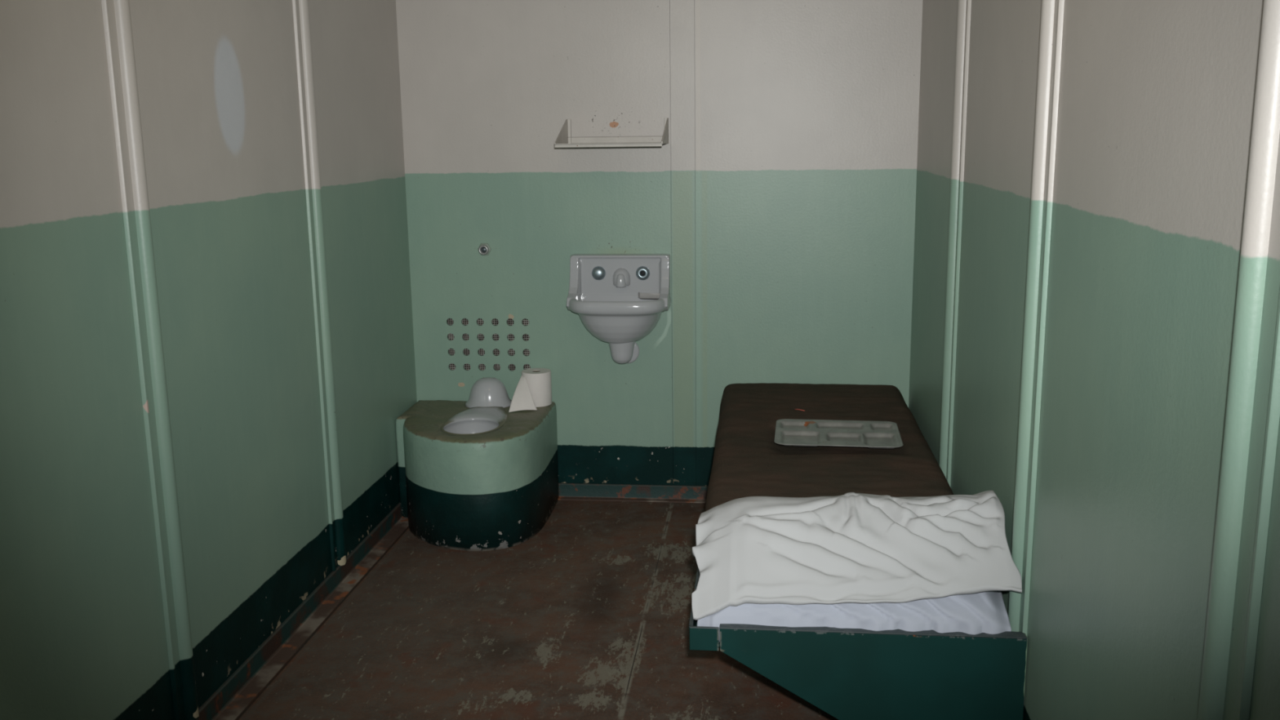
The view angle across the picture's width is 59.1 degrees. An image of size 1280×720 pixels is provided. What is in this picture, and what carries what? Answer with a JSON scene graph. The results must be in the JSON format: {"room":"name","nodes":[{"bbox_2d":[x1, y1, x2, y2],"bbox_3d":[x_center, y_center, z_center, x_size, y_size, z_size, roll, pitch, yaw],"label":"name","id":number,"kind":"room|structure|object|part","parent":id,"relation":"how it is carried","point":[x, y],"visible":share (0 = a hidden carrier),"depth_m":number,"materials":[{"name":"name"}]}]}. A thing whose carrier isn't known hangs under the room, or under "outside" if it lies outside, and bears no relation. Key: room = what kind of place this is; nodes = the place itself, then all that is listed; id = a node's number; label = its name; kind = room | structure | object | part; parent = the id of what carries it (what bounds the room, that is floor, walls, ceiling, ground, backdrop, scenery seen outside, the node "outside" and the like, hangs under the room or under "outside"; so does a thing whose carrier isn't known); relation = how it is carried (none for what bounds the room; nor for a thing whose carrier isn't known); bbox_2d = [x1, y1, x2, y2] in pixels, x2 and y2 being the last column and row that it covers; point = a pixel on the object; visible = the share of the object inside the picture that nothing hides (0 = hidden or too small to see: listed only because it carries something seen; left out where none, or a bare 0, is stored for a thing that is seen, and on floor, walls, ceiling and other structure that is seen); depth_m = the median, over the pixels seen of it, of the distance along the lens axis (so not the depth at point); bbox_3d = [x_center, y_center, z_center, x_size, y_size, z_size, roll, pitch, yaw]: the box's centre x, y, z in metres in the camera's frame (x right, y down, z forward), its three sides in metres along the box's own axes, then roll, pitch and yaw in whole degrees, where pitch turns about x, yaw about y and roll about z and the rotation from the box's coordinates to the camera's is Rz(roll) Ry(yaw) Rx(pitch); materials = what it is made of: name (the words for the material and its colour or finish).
{"room":"prison interior","nodes":[
{"label":"prison interior","id":0,"kind":"room"},
{"bbox_2d":[0,0,417,719],"bbox_3d":[-1.226,-0.103,2.158,0.100,2.320,5.092,0,11,6],"label":"wall","id":1,"kind":"structure","parent":0,"point":[82,631],"depth_m":2.78,"materials":[{"name":"paint"}]},
{"bbox_2d":[101,0,199,719],"bbox_3d":[-1.121,-0.216,2.551,0.024,2.256,0.087,0,11,6],"label":"trim","id":2,"kind":"structure","parent":1,"relation":"attached to","point":[117,21],"depth_m":2.58,"materials":[{"name":"paint"}]},
{"bbox_2d":[195,502,408,719],"bbox_3d":[-1.139,1.019,2.299,0.062,0.063,4.942,0,11,6],"label":"baseboard","id":3,"kind":"structure","parent":1,"relation":"attached to","point":[240,689],"depth_m":3.40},
{"bbox_2d":[292,0,346,571],"bbox_3d":[-1.014,-0.417,3.547,0.024,2.256,0.087,0,11,6],"label":"trim","id":4,"kind":"structure","parent":1,"relation":"attached to","point":[300,9],"depth_m":3.57,"materials":[{"name":"paint"}]},
{"bbox_2d":[235,500,838,719],"bbox_3d":[-0.207,1.151,1.995,2.180,0.100,5.692,0,11,6],"label":"floor","id":5,"kind":"structure","parent":0,"point":[587,617],"depth_m":3.35,"materials":[{"name":"paint"}]},
{"bbox_2d":[395,377,559,551],"bbox_3d":[-0.653,0.370,4.335,0.582,0.520,0.635,0,11,6],"label":"toilet","id":6,"kind":"object","parent":5,"relation":"on","point":[475,474],"visible":0.96,"depth_m":4.11,"materials":[{"name":"paint"}]},
{"bbox_3d":[-0.615,0.300,4.307,0.230,0.176,0.452,0,11,6],"label":"bowl","id":7,"kind":"part","parent":6,"relation":"part of","materials":[{"name":"ceramic"}]},
{"bbox_2d":[508,368,551,412],"bbox_3d":[-0.425,0.119,4.455,0.118,0.134,0.222,2,12,15],"label":"toilet roll","id":8,"kind":"object","parent":6,"relation":"on","point":[533,390],"visible":1,"depth_m":4.44,"materials":[{"name":"paper"}]},
{"bbox_2d":[395,0,922,485],"bbox_3d":[0.065,-0.579,4.443,1.980,2.320,0.120,0,11,6],"label":"wall","id":9,"kind":"structure","parent":0,"point":[780,196],"depth_m":4.37,"materials":[{"name":"paint"}]},
{"bbox_2d":[477,243,491,255],"bbox_3d":[-0.617,-0.438,4.475,0.054,0.048,0.016,0,11,6],"label":"button","id":10,"kind":"object","parent":9,"relation":"attached to","point":[484,249],"visible":1,"depth_m":4.47,"materials":[{"name":"paint"}]},
{"bbox_2d":[447,318,530,370],"bbox_3d":[-0.608,-0.077,4.628,0.450,0.320,0.098,0,11,6],"label":"screen","id":11,"kind":"object","parent":9,"relation":"attached to","point":[510,322],"visible":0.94,"depth_m":4.63,"materials":[{"name":"metal"}]},
{"bbox_2d":[554,117,668,147],"bbox_3d":[-0.101,-0.847,4.202,0.394,0.104,0.281,0,11,6],"label":"wall shelf","id":12,"kind":"object","parent":9,"relation":"attached to","point":[564,139],"visible":1,"depth_m":4.31,"materials":[{"name":"metal"}]},
{"bbox_3d":[-0.100,-0.813,4.208,0.393,0.036,0.280,0,11,6],"label":"shelf plate","id":13,"kind":"part","parent":12,"relation":"part of","materials":[{"name":"paint"}]},
{"bbox_2d":[566,253,671,364],"bbox_3d":[-0.085,-0.179,4.360,0.393,0.439,0.232,0,11,6],"label":"basin","id":14,"kind":"object","parent":9,"relation":"attached to","point":[620,299],"visible":1,"depth_m":4.39,"materials":[{"name":"ceramic"}]},
{"bbox_3d":[-0.073,-0.323,4.407,0.070,0.068,0.040,0,11,6],"label":"spout","id":15,"kind":"part","parent":14,"relation":"part of","materials":[{"name":"ceramic"}]},
{"bbox_2d":[608,341,639,364],"bbox_3d":[-0.066,-0.034,4.437,0.115,0.123,0.135,0,11,6],"label":"outlet","id":16,"kind":"object","parent":14,"relation":"attached to","point":[622,352],"depth_m":4.39,"materials":[{"name":"ceramic"}]},
{"bbox_3d":[0.040,-0.249,4.399,0.094,0.027,0.052,0,11,6],"label":"soap dish","id":17,"kind":"part","parent":14,"relation":"part of","materials":[{"name":"ceramic"}]},
{"bbox_2d":[558,483,708,502],"bbox_3d":[0.072,0.542,4.590,1.960,0.063,0.034,0,11,6],"label":"baseboard","id":18,"kind":"structure","parent":9,"relation":"attached to","point":[567,491],"depth_m":4.61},
{"bbox_2d":[908,0,1279,719],"bbox_3d":[0.843,-0.086,1.940,0.100,2.320,5.092,0,11,6],"label":"wall","id":19,"kind":"structure","parent":0,"point":[1157,97],"depth_m":1.91,"materials":[{"name":"paint"}]},
{"bbox_2d":[688,567,1027,719],"bbox_3d":[0.581,0.579,3.505,0.730,0.382,2.051,0,11,6],"label":"bunk bed","id":20,"kind":"object","parent":19,"relation":"attached to","point":[846,673],"visible":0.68,"depth_m":2.48,"materials":[{"name":"paint"}]},
{"bbox_3d":[0.249,0.418,3.507,0.067,0.056,2.051,0,11,6],"label":"rail","id":21,"kind":"part","parent":20,"relation":"part of","materials":[{"name":"metal"}]},
{"bbox_2d":[696,590,1011,641],"bbox_3d":[0.489,0.532,2.685,0.695,0.123,0.434,0,11,6],"label":"sheet","id":22,"kind":"object","parent":20,"relation":"on","point":[985,611],"visible":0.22,"depth_m":2.49,"materials":[{"name":"fabric"}]},
{"bbox_2d":[691,490,1022,620],"bbox_3d":[0.490,0.425,2.683,0.726,0.237,0.458,0,11,6],"label":"pillow","id":23,"kind":"object","parent":22,"relation":"on","point":[851,547],"visible":1,"depth_m":2.55,"materials":[{"name":"fabric"}]},
{"bbox_3d":[0.509,0.779,2.517,0.662,0.382,0.030,0,11,6],"label":"panel","id":24,"kind":"part","parent":20,"relation":"part of","materials":[{"name":"paint"}]},
{"bbox_2d":[938,0,971,486],"bbox_3d":[0.931,-0.402,3.344,0.024,2.256,0.105,0,11,6],"label":"trim","id":25,"kind":"structure","parent":19,"relation":"attached to","point":[964,6],"depth_m":3.34,"materials":[{"name":"paint"}]},
{"bbox_2d":[1008,0,1064,635],"bbox_3d":[0.825,-0.200,2.346,0.024,2.256,0.105,0,11,6],"label":"trim","id":26,"kind":"structure","parent":19,"relation":"attached to","point":[1052,11],"depth_m":2.36,"materials":[{"name":"paint"}]},
{"bbox_2d":[1197,0,1279,719],"bbox_3d":[0.714,0.009,1.315,0.024,2.256,0.105,0,11,6],"label":"trim","id":27,"kind":"structure","parent":19,"relation":"attached to","point":[1252,415],"depth_m":1.32,"materials":[{"name":"paint"}]},
{"bbox_3d":[0.595,0.327,3.696,0.655,0.126,1.480,0,11,6],"label":"mattress","id":28,"kind":"object","parent":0,"visible":0},
{"bbox_2d":[705,382,953,511],"bbox_3d":[0.596,0.289,3.677,0.711,0.117,1.585,0,11,6],"label":"blanket","id":29,"kind":"object","parent":28,"relation":"on","point":[747,461],"visible":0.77,"depth_m":3.46,"materials":[{"name":"brown fabric"}]},
{"bbox_2d":[773,418,902,448],"bbox_3d":[0.628,0.238,3.600,0.404,0.016,0.331,0,11,6],"label":"food tray","id":30,"kind":"object","parent":29,"relation":"on","point":[788,432],"visible":1,"depth_m":3.60,"materials":[{"name":"metal"}]}
]}

